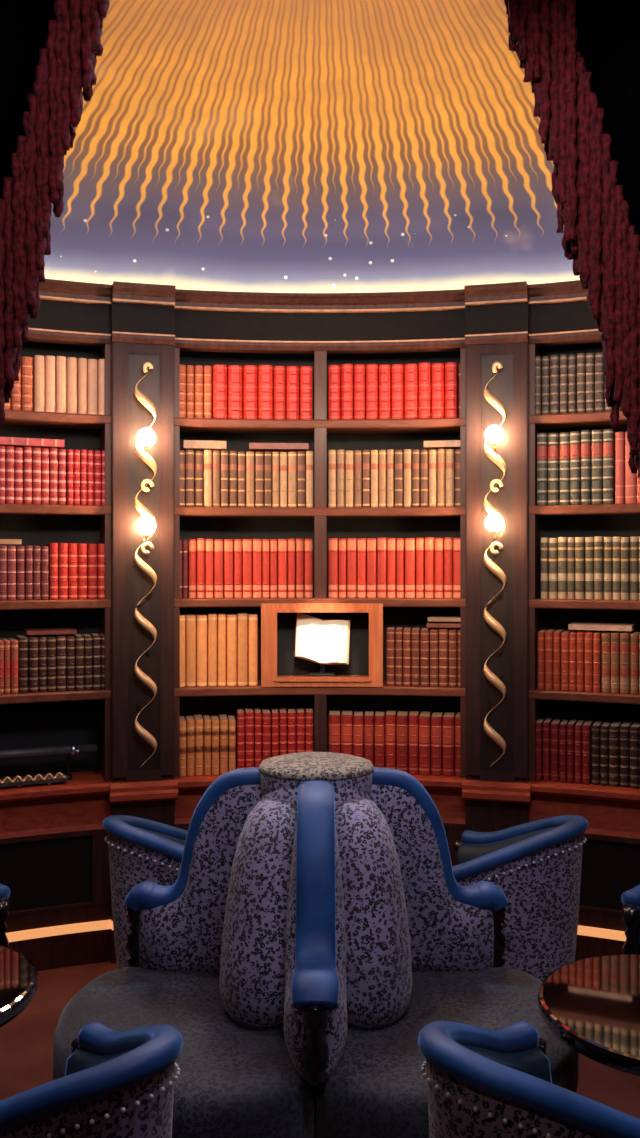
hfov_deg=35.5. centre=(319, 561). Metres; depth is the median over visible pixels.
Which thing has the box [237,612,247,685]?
book
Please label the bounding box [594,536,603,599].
book
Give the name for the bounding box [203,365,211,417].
book
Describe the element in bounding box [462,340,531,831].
pilaster
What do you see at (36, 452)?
book
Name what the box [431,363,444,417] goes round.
book
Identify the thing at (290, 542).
book
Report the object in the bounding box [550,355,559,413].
book
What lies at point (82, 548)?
book
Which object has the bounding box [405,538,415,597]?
book
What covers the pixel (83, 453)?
book
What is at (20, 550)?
book
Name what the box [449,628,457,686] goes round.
book
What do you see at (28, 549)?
book
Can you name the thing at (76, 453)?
book
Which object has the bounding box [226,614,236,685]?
book
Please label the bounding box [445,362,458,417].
book
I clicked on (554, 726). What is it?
book
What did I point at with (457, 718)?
book
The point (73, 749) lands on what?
rod
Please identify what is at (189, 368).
book
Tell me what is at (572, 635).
book
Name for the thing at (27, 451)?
book
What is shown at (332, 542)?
book
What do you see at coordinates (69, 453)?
book
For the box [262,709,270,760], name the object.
book
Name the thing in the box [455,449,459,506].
book
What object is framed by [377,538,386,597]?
book
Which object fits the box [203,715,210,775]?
book
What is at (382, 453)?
book
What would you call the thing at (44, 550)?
book
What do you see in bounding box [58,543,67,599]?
book
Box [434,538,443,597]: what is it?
book
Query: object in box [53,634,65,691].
book
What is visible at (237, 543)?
book
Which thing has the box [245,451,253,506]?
book
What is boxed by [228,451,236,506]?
book
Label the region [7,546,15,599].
book
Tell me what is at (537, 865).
armchair
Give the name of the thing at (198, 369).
book
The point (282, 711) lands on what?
book
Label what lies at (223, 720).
book
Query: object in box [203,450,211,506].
book
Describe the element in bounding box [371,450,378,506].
book
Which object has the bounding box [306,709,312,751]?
book
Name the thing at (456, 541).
book
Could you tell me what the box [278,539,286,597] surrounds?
book
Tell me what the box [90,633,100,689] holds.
book
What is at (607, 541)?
book
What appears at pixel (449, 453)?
book
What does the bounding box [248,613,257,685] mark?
book
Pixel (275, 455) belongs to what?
book
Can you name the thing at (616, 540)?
book
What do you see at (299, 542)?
book
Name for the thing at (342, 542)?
book
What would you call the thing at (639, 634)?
book
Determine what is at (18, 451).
book
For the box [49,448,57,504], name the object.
book
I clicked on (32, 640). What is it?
book
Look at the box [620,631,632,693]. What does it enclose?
book
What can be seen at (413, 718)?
book
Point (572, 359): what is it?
book
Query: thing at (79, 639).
book
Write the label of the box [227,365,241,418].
book
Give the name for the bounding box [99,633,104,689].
book
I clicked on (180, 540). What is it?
book
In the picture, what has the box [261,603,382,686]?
display case
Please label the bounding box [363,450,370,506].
book
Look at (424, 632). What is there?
book
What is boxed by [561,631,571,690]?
book
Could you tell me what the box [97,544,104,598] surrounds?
book
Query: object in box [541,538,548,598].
book
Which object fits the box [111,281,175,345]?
trim
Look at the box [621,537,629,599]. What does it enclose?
book
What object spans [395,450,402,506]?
book
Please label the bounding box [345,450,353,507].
book
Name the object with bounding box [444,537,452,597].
book
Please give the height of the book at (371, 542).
0.240 m
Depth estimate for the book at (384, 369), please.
4.01 m
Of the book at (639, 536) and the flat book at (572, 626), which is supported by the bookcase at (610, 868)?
the book at (639, 536)
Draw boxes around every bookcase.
[0,344,111,970]
[174,348,465,865]
[529,344,639,960]
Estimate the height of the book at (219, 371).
0.219 m
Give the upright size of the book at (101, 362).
0.220 m
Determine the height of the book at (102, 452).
0.216 m
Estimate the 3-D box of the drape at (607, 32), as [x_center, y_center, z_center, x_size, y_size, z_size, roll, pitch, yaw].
[0.733,0.241,1.200,1.034,2.598,0.110,0,0,0]
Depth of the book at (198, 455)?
3.98 m
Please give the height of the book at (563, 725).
0.223 m
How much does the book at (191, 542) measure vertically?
0.236 m
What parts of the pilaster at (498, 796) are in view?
sunken panel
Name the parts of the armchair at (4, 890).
arm post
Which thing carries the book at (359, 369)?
on the bookcase at (319, 523)
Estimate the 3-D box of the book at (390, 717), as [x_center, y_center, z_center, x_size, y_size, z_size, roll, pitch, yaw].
[0.289,0.734,4.080,0.042,0.236,0.148,0,0,6]
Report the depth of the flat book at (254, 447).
4.03 m
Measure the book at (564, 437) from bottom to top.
0.283 m
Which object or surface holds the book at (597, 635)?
on the bookcase at (610, 868)
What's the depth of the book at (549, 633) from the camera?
3.88 m
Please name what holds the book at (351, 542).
on the bookcase at (319, 523)
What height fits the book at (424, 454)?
0.230 m
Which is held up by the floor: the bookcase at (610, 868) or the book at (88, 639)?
the bookcase at (610, 868)
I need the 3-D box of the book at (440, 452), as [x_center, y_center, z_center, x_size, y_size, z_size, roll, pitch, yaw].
[0.493,-0.335,4.048,0.031,0.233,0.145,0,0,10]
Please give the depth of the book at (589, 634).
3.82 m
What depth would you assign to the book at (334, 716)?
4.02 m
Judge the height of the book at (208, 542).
0.237 m
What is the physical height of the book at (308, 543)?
0.238 m
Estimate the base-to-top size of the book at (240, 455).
0.224 m
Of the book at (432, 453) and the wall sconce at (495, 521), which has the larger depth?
the book at (432, 453)
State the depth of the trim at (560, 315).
3.84 m
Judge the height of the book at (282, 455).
0.225 m
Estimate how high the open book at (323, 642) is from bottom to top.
0.211 m
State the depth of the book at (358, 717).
4.02 m
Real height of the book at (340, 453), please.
0.235 m
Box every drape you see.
[0,0,55,198]
[575,0,639,250]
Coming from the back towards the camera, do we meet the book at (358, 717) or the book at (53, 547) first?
the book at (358, 717)
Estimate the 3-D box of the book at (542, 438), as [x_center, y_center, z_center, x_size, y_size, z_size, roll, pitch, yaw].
[0.883,-0.361,3.954,0.040,0.285,0.148,0,0,18]
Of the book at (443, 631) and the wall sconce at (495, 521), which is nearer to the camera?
the wall sconce at (495, 521)
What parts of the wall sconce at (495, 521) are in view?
bulb, bulb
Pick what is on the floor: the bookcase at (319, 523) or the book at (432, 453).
the bookcase at (319, 523)
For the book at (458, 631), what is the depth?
3.97 m
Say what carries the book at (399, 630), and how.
on the bookcase at (319, 523)
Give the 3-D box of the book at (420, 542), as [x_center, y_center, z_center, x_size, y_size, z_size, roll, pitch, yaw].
[0.408,0.024,4.058,0.033,0.242,0.139,0,0,8]
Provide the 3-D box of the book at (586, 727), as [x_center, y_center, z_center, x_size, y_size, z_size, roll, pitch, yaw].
[1.044,0.739,3.897,0.030,0.224,0.160,0,0,22]
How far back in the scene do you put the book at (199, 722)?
3.98 m
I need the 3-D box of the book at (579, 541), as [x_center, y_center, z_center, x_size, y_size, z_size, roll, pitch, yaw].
[1.019,0.025,3.901,0.033,0.240,0.149,0,0,21]
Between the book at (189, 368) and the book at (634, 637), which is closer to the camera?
the book at (634, 637)
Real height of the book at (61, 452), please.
0.216 m
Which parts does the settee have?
arm post, seat, wing panel, wing panel, arm post, wing panel, seat, arm post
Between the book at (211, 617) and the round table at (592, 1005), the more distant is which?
the book at (211, 617)
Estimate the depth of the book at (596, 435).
3.81 m
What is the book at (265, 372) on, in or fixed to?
on the bookcase at (319, 523)
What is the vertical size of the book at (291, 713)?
0.242 m
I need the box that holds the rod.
[0,744,96,779]
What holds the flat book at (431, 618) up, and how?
on the flat book at (430, 624)
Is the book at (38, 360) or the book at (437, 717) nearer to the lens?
the book at (38, 360)
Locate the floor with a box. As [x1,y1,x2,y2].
[0,961,639,1118]
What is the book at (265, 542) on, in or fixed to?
on the bookcase at (319, 523)
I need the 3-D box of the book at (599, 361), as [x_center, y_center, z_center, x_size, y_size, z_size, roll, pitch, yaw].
[1.089,-0.685,3.873,0.034,0.229,0.149,0,0,22]
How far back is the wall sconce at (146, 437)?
3.83 m
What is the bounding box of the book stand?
[310,664,334,675]
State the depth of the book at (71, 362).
3.86 m
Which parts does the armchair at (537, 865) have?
arm post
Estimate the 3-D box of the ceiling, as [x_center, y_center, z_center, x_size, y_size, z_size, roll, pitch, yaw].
[0.000,-1.430,1.244,5.800,0.800,5.800,0,0,-38]
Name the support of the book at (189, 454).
on the bookcase at (319, 523)
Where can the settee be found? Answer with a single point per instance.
(316, 917)
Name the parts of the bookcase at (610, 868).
panel, shelf, shelf, shelf, shelf, drawer, panel, door frame, door panel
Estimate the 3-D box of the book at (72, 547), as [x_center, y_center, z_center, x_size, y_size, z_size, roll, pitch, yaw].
[-0.974,0.036,3.919,0.034,0.216,0.141,0,0,-20]
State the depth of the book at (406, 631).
4.00 m
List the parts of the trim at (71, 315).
moulding, crown moulding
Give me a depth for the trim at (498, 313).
3.86 m
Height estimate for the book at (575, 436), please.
0.284 m
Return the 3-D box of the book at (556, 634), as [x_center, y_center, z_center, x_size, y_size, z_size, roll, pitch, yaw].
[0.939,0.384,3.938,0.026,0.226,0.162,0,0,19]
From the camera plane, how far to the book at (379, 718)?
4.01 m
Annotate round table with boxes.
[0,945,37,1026]
[538,954,639,1075]
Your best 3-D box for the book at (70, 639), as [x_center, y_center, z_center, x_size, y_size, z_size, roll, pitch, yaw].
[-0.985,0.393,3.925,0.032,0.209,0.160,0,0,-20]
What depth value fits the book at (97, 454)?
3.88 m
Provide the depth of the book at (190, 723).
3.98 m
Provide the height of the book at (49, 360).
0.220 m
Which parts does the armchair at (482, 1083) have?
arm post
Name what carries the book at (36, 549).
on the bookcase at (55, 867)
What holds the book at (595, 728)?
on the bookcase at (610, 868)
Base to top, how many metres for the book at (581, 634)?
0.226 m
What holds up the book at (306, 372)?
on the bookcase at (319, 523)
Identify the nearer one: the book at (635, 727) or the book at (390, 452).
the book at (635, 727)
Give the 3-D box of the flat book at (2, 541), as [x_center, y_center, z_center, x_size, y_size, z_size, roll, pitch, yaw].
[-1.208,-0.077,3.825,0.112,0.019,0.123,0,0,-25]
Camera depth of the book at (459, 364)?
3.97 m
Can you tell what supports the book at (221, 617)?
on the bookcase at (319, 523)
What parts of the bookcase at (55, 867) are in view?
door panel, panel, shelf, shelf, shelf, drawer, door frame, shelf, panel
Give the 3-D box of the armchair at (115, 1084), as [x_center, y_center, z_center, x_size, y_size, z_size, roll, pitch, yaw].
[-0.447,1.171,1.752,0.463,0.759,0.516,0,0,36]
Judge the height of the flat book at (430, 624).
0.016 m
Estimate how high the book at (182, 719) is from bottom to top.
0.217 m
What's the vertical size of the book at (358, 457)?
0.232 m
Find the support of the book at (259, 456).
on the bookcase at (319, 523)
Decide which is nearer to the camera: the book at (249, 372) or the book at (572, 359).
the book at (572, 359)
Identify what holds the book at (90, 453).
on the bookcase at (55, 867)
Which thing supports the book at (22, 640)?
on the bookcase at (55, 867)
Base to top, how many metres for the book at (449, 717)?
0.232 m
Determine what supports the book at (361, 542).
on the bookcase at (319, 523)
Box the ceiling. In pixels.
[44,0,579,292]
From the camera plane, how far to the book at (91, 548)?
3.88 m
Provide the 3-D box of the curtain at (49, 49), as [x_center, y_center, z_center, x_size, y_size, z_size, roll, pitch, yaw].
[-0.739,0.241,1.200,1.022,2.598,0.110,0,0,0]
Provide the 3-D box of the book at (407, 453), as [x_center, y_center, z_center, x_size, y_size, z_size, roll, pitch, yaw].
[0.359,-0.335,4.072,0.032,0.233,0.158,0,0,7]
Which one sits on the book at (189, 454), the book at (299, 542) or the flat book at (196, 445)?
the flat book at (196, 445)
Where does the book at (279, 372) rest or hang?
on the bookcase at (319, 523)
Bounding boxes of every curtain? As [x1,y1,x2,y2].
[0,0,109,426]
[504,0,639,477]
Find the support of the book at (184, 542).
on the bookcase at (319, 523)
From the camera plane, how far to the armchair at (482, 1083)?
1.60 m
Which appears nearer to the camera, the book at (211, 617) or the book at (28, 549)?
the book at (28, 549)
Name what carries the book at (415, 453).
on the bookcase at (319, 523)
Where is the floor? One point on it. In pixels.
(26, 1041)
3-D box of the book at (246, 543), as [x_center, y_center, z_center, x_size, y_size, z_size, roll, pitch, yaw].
[-0.298,0.026,4.071,0.037,0.237,0.145,0,0,-6]
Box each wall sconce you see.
[134,362,156,766]
[483,362,505,765]
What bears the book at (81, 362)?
on the bookcase at (55, 867)
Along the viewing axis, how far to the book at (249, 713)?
4.01 m
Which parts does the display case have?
panel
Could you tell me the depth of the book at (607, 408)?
3.80 m
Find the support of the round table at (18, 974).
on the floor
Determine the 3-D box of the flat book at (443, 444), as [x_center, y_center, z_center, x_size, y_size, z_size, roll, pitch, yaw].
[0.499,-0.472,4.050,0.150,0.026,0.123,0,0,10]
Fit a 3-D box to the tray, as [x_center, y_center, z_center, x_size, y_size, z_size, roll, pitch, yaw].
[-1.120,0.827,3.789,0.320,0.048,0.062,0,0,-24]
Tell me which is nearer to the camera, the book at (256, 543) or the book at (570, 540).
the book at (570, 540)
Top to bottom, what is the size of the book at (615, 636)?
0.227 m
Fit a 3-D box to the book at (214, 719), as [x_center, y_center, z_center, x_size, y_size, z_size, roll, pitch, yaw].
[-0.426,0.742,4.055,0.031,0.218,0.136,0,0,-9]
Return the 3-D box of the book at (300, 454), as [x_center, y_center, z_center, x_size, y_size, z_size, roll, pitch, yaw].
[-0.077,-0.332,4.087,0.032,0.227,0.144,0,0,-2]
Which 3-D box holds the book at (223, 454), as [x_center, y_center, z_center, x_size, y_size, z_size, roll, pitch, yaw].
[-0.391,-0.332,4.062,0.031,0.227,0.148,0,0,-8]
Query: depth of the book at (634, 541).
3.76 m
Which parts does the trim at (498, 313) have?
crown moulding, moulding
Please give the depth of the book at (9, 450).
3.77 m
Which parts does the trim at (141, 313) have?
moulding, crown moulding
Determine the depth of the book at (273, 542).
4.02 m
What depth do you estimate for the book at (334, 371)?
4.03 m
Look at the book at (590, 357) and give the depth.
3.82 m
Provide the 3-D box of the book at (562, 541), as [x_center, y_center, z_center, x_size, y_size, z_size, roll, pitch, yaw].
[0.958,0.024,3.926,0.033,0.241,0.149,0,0,20]
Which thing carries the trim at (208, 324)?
attached to the bookcase at (319, 523)
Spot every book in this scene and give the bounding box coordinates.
[0,437,63,448]
[0,446,4,503]
[0,539,21,544]
[0,546,6,600]
[0,639,3,694]
[1,638,9,693]
[4,398,10,409]
[5,446,13,503]
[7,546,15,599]
[7,638,17,693]
[11,367,20,410]
[14,447,22,503]
[15,635,27,692]
[16,546,24,599]
[21,356,32,410]
[23,447,31,503]
[24,628,76,634]
[25,546,32,599]
[25,635,37,692]
[32,448,40,504]
[33,355,44,411]
[33,546,39,599]
[35,635,45,691]
[40,546,48,599]
[41,448,48,504]
[43,635,55,691]
[45,356,54,411]
[46,543,57,599]
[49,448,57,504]
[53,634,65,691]
[55,356,65,412]
[58,449,65,504]
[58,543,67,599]
[63,634,74,690]
[66,357,76,413]
[66,449,72,504]
[68,543,77,598]
[73,450,79,504]
[73,634,83,690]
[77,358,86,413]
[78,544,86,598]
[80,449,86,504]
[81,634,92,689]
[87,359,97,414]
[87,450,93,505]
[87,544,96,598]
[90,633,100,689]
[93,451,100,505]
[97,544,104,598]
[98,359,104,414]
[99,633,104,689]
[101,450,104,505]
[180,365,185,417]
[180,450,184,506]
[180,540,181,597]
[180,614,185,686]
[180,716,185,776]
[182,540,187,597]
[183,440,225,451]
[185,450,193,506]
[185,614,195,686]
[186,365,193,417]
[186,716,194,775]
[188,539,195,597]
[194,365,202,417]
[194,451,202,506]
[194,714,203,775]
[196,538,204,597]
[196,614,206,686]
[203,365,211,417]
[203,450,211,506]
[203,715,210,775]
[205,539,212,597]
[207,613,216,686]
[210,716,218,774]
[212,364,226,418]
[212,450,219,506]
[213,539,222,597]
[216,613,225,685]
[219,714,227,774]
[220,451,227,506]
[223,539,232,597]
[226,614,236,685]
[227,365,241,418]
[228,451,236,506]
[228,715,235,770]
[233,539,241,597]
[236,708,244,768]
[237,452,244,506]
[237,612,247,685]
[242,365,257,418]
[242,539,251,597]
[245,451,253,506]
[245,708,253,767]
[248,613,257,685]
[249,443,308,451]
[252,539,261,597]
[254,452,263,506]
[254,708,261,766]
[258,365,272,418]
[262,539,269,597]
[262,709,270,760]
[264,451,270,506]
[270,539,276,597]
[271,452,278,506]
[271,708,278,756]
[273,366,285,419]
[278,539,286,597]
[279,452,286,507]
[279,708,286,754]
[286,366,298,419]
[287,539,294,597]
[287,709,295,753]
[288,452,296,507]
[295,613,349,664]
[296,539,303,597]
[296,708,304,752]
[297,451,304,507]
[300,366,312,419]
[304,539,312,597]
[306,451,312,507]
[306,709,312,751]
[328,365,340,419]
[328,450,336,507]
[328,538,337,597]
[329,711,339,752]
[337,450,344,507]
[339,539,346,597]
[341,364,353,419]
[341,711,352,754]
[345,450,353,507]
[347,538,356,597]
[353,711,363,757]
[354,364,365,419]
[354,450,362,507]
[357,538,366,597]
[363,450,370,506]
[364,711,373,765]
[366,364,378,418]
[367,538,376,597]
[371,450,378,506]
[374,712,384,767]
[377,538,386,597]
[379,364,390,418]
[379,450,386,506]
[385,710,395,768]
[386,627,394,685]
[387,449,394,506]
[387,538,395,597]
[391,364,403,418]
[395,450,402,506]
[395,627,402,685]
[396,538,404,597]
[396,711,408,772]
[403,449,411,506]
[403,628,411,685]
[404,364,417,418]
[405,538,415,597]
[408,711,418,774]
[411,628,420,686]
[412,449,419,506]
[416,538,424,597]
[418,362,430,418]
[419,711,430,774]
[420,450,428,506]
[420,628,429,686]
[424,440,459,450]
[425,537,433,597]
[427,622,459,627]
[428,616,459,621]
[429,450,436,506]
[430,628,439,686]
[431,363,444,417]
[431,712,442,775]
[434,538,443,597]
[437,449,445,506]
[439,627,448,686]
[443,712,455,775]
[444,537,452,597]
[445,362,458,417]
[445,449,454,506]
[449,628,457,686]
[453,538,459,597]
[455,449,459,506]
[455,712,459,775]
[457,628,459,686]
[459,364,459,417]
[535,356,541,414]
[535,718,544,780]
[537,433,547,505]
[538,630,546,689]
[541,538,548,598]
[542,356,549,414]
[543,718,552,780]
[545,630,555,689]
[548,433,558,505]
[548,538,557,598]
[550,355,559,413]
[550,719,561,781]
[553,630,563,690]
[558,537,567,598]
[559,432,569,504]
[559,719,569,782]
[560,354,567,413]
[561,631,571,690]
[567,537,574,599]
[567,719,577,782]
[568,354,576,412]
[568,622,634,630]
[569,630,578,690]
[570,431,580,504]
[574,720,584,783]
[575,537,584,599]
[577,353,585,412]
[577,630,586,691]
[581,430,590,504]
[582,720,593,783]
[585,537,593,599]
[585,631,595,691]
[586,353,594,411]
[591,430,602,504]
[591,721,602,784]
[593,631,603,691]
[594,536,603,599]
[595,352,604,411]
[600,721,611,785]
[601,631,613,692]
[603,429,614,503]
[603,537,612,599]
[605,389,610,410]
[609,721,622,786]
[611,631,622,692]
[613,537,620,599]
[615,432,624,503]
[619,721,633,786]
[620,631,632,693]
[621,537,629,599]
[625,432,636,503]
[630,537,638,599]
[630,632,639,693]
[630,722,639,787]
[637,470,639,503]
[639,536,639,599]
[639,634,639,693]
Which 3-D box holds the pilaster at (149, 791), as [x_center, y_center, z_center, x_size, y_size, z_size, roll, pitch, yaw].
[-0.711,0.347,3.978,0.287,2.405,0.309,0,0,-15]
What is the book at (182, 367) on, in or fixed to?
on the bookcase at (319, 523)
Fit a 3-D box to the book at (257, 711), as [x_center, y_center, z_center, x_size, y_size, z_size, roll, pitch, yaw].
[-0.254,0.729,4.082,0.028,0.245,0.154,0,0,-5]
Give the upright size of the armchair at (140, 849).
0.732 m
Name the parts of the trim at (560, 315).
crown moulding, moulding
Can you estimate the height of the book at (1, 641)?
0.200 m
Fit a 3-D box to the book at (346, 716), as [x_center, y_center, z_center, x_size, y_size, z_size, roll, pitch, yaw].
[0.110,0.735,4.088,0.047,0.233,0.145,0,0,2]
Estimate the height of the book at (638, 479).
0.272 m
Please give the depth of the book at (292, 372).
4.02 m
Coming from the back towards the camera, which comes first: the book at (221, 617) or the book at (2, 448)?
the book at (221, 617)
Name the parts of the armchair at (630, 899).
arm post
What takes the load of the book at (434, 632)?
on the bookcase at (319, 523)
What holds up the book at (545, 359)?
on the bookcase at (610, 868)
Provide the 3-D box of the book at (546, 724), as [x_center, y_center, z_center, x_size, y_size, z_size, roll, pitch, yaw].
[0.899,0.739,3.949,0.026,0.226,0.153,0,0,18]
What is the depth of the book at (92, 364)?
3.88 m
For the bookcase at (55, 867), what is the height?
2.505 m
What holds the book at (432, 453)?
on the bookcase at (319, 523)
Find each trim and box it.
[22,279,111,352]
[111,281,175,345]
[174,289,465,359]
[464,281,528,345]
[528,280,602,352]
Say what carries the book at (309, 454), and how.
on the bookcase at (319, 523)
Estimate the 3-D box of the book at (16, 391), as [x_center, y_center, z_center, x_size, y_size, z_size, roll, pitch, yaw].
[-1.174,-0.676,3.840,0.035,0.212,0.153,0,0,-24]
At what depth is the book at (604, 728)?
3.81 m
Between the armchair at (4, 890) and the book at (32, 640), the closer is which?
the armchair at (4, 890)
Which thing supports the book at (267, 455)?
on the bookcase at (319, 523)
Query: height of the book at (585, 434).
0.288 m
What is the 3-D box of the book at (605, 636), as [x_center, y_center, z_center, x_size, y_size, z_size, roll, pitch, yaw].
[1.114,0.385,3.872,0.033,0.226,0.157,0,0,23]
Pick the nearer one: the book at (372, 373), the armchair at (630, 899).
the armchair at (630, 899)
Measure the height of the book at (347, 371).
0.227 m
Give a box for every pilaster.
[108,340,177,963]
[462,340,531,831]
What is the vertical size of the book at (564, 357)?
0.232 m
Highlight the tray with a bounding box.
[0,772,67,786]
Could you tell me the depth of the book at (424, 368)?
3.99 m
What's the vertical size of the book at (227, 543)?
0.236 m
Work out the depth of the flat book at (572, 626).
3.83 m
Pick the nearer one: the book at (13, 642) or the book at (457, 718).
the book at (13, 642)
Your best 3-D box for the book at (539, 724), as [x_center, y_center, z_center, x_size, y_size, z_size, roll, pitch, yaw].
[0.869,0.740,3.954,0.029,0.223,0.147,0,0,18]
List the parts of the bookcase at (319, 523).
panel, shelf, shelf, shelf, shelf, drawer, door frame, door panel, panel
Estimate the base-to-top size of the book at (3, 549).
0.207 m
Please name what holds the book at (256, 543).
on the bookcase at (319, 523)
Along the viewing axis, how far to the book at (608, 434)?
3.80 m
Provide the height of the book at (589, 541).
0.240 m
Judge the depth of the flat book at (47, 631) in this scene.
3.85 m
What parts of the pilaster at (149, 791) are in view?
panel frame, sunken panel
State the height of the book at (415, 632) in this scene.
0.226 m
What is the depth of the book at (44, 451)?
3.82 m
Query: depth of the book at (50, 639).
3.83 m
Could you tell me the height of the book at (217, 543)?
0.235 m
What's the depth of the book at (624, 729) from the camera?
3.78 m
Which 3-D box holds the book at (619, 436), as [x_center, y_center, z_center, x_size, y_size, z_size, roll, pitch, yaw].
[1.158,-0.356,3.843,0.033,0.275,0.135,0,0,24]
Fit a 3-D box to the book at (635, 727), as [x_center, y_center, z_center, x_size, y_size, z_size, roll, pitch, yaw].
[1.211,0.737,3.827,0.035,0.228,0.156,0,0,25]
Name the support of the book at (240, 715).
on the bookcase at (319, 523)
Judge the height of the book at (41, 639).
0.209 m
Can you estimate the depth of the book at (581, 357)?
3.84 m
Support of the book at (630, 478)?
on the bookcase at (610, 868)
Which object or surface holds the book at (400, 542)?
on the bookcase at (319, 523)
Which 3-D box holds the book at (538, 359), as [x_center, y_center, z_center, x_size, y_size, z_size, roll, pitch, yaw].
[0.864,-0.686,3.951,0.029,0.231,0.142,0,0,18]
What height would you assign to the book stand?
0.120 m
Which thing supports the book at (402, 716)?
on the bookcase at (319, 523)
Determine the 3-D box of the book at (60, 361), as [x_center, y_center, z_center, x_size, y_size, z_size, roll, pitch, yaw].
[-1.018,-0.681,3.907,0.038,0.221,0.149,0,0,-21]
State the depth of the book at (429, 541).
3.99 m
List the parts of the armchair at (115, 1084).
arm post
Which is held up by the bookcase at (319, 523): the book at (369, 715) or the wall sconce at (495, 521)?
the book at (369, 715)
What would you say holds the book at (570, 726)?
on the bookcase at (610, 868)
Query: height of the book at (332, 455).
0.234 m
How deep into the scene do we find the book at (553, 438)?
3.87 m
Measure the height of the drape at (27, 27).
2.598 m
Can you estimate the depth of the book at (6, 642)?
3.76 m
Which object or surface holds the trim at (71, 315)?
attached to the bookcase at (55, 867)
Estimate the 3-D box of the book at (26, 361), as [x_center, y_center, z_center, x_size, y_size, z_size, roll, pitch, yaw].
[-1.136,-0.675,3.855,0.040,0.209,0.152,0,0,-24]
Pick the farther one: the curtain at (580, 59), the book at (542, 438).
the book at (542, 438)
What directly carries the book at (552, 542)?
on the bookcase at (610, 868)
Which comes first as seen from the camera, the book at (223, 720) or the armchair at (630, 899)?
the armchair at (630, 899)
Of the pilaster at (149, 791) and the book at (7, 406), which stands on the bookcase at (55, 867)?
the book at (7, 406)
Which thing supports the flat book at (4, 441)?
on the book
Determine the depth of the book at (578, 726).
3.84 m
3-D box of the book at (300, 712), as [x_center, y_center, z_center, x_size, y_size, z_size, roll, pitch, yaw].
[-0.079,0.730,4.092,0.034,0.243,0.145,0,0,-2]
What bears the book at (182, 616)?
on the bookcase at (319, 523)
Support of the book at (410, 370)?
on the bookcase at (319, 523)
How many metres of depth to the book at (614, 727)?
3.79 m
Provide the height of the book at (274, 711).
0.242 m
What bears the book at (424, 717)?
on the bookcase at (319, 523)
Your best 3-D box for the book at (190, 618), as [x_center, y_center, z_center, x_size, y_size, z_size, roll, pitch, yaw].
[-0.524,0.355,4.044,0.040,0.284,0.137,0,0,-11]
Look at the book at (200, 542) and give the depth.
3.98 m
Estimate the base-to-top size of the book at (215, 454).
0.227 m
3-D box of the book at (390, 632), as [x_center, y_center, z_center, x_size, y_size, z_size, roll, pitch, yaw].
[0.289,0.384,4.071,0.033,0.228,0.136,0,0,6]
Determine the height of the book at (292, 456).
0.226 m
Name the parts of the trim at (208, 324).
moulding, crown moulding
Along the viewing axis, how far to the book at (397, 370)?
4.01 m
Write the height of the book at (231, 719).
0.218 m
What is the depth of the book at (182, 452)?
3.97 m
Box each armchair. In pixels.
[0,883,9,947]
[0,1021,182,1137]
[103,815,187,968]
[418,1021,639,1137]
[452,815,588,981]
[621,884,639,953]
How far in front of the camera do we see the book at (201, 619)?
3.99 m
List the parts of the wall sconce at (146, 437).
bulb, bulb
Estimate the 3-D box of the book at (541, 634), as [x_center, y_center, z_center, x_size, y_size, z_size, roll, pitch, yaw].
[0.879,0.385,3.954,0.025,0.224,0.154,0,0,18]
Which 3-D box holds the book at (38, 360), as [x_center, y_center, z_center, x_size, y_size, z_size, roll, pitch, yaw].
[-1.094,-0.679,3.873,0.038,0.217,0.149,0,0,-23]
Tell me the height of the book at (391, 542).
0.241 m
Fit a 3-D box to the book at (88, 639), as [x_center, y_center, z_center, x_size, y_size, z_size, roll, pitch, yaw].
[-0.919,0.393,3.944,0.031,0.209,0.154,0,0,-19]
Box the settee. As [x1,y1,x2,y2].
[53,752,578,1137]

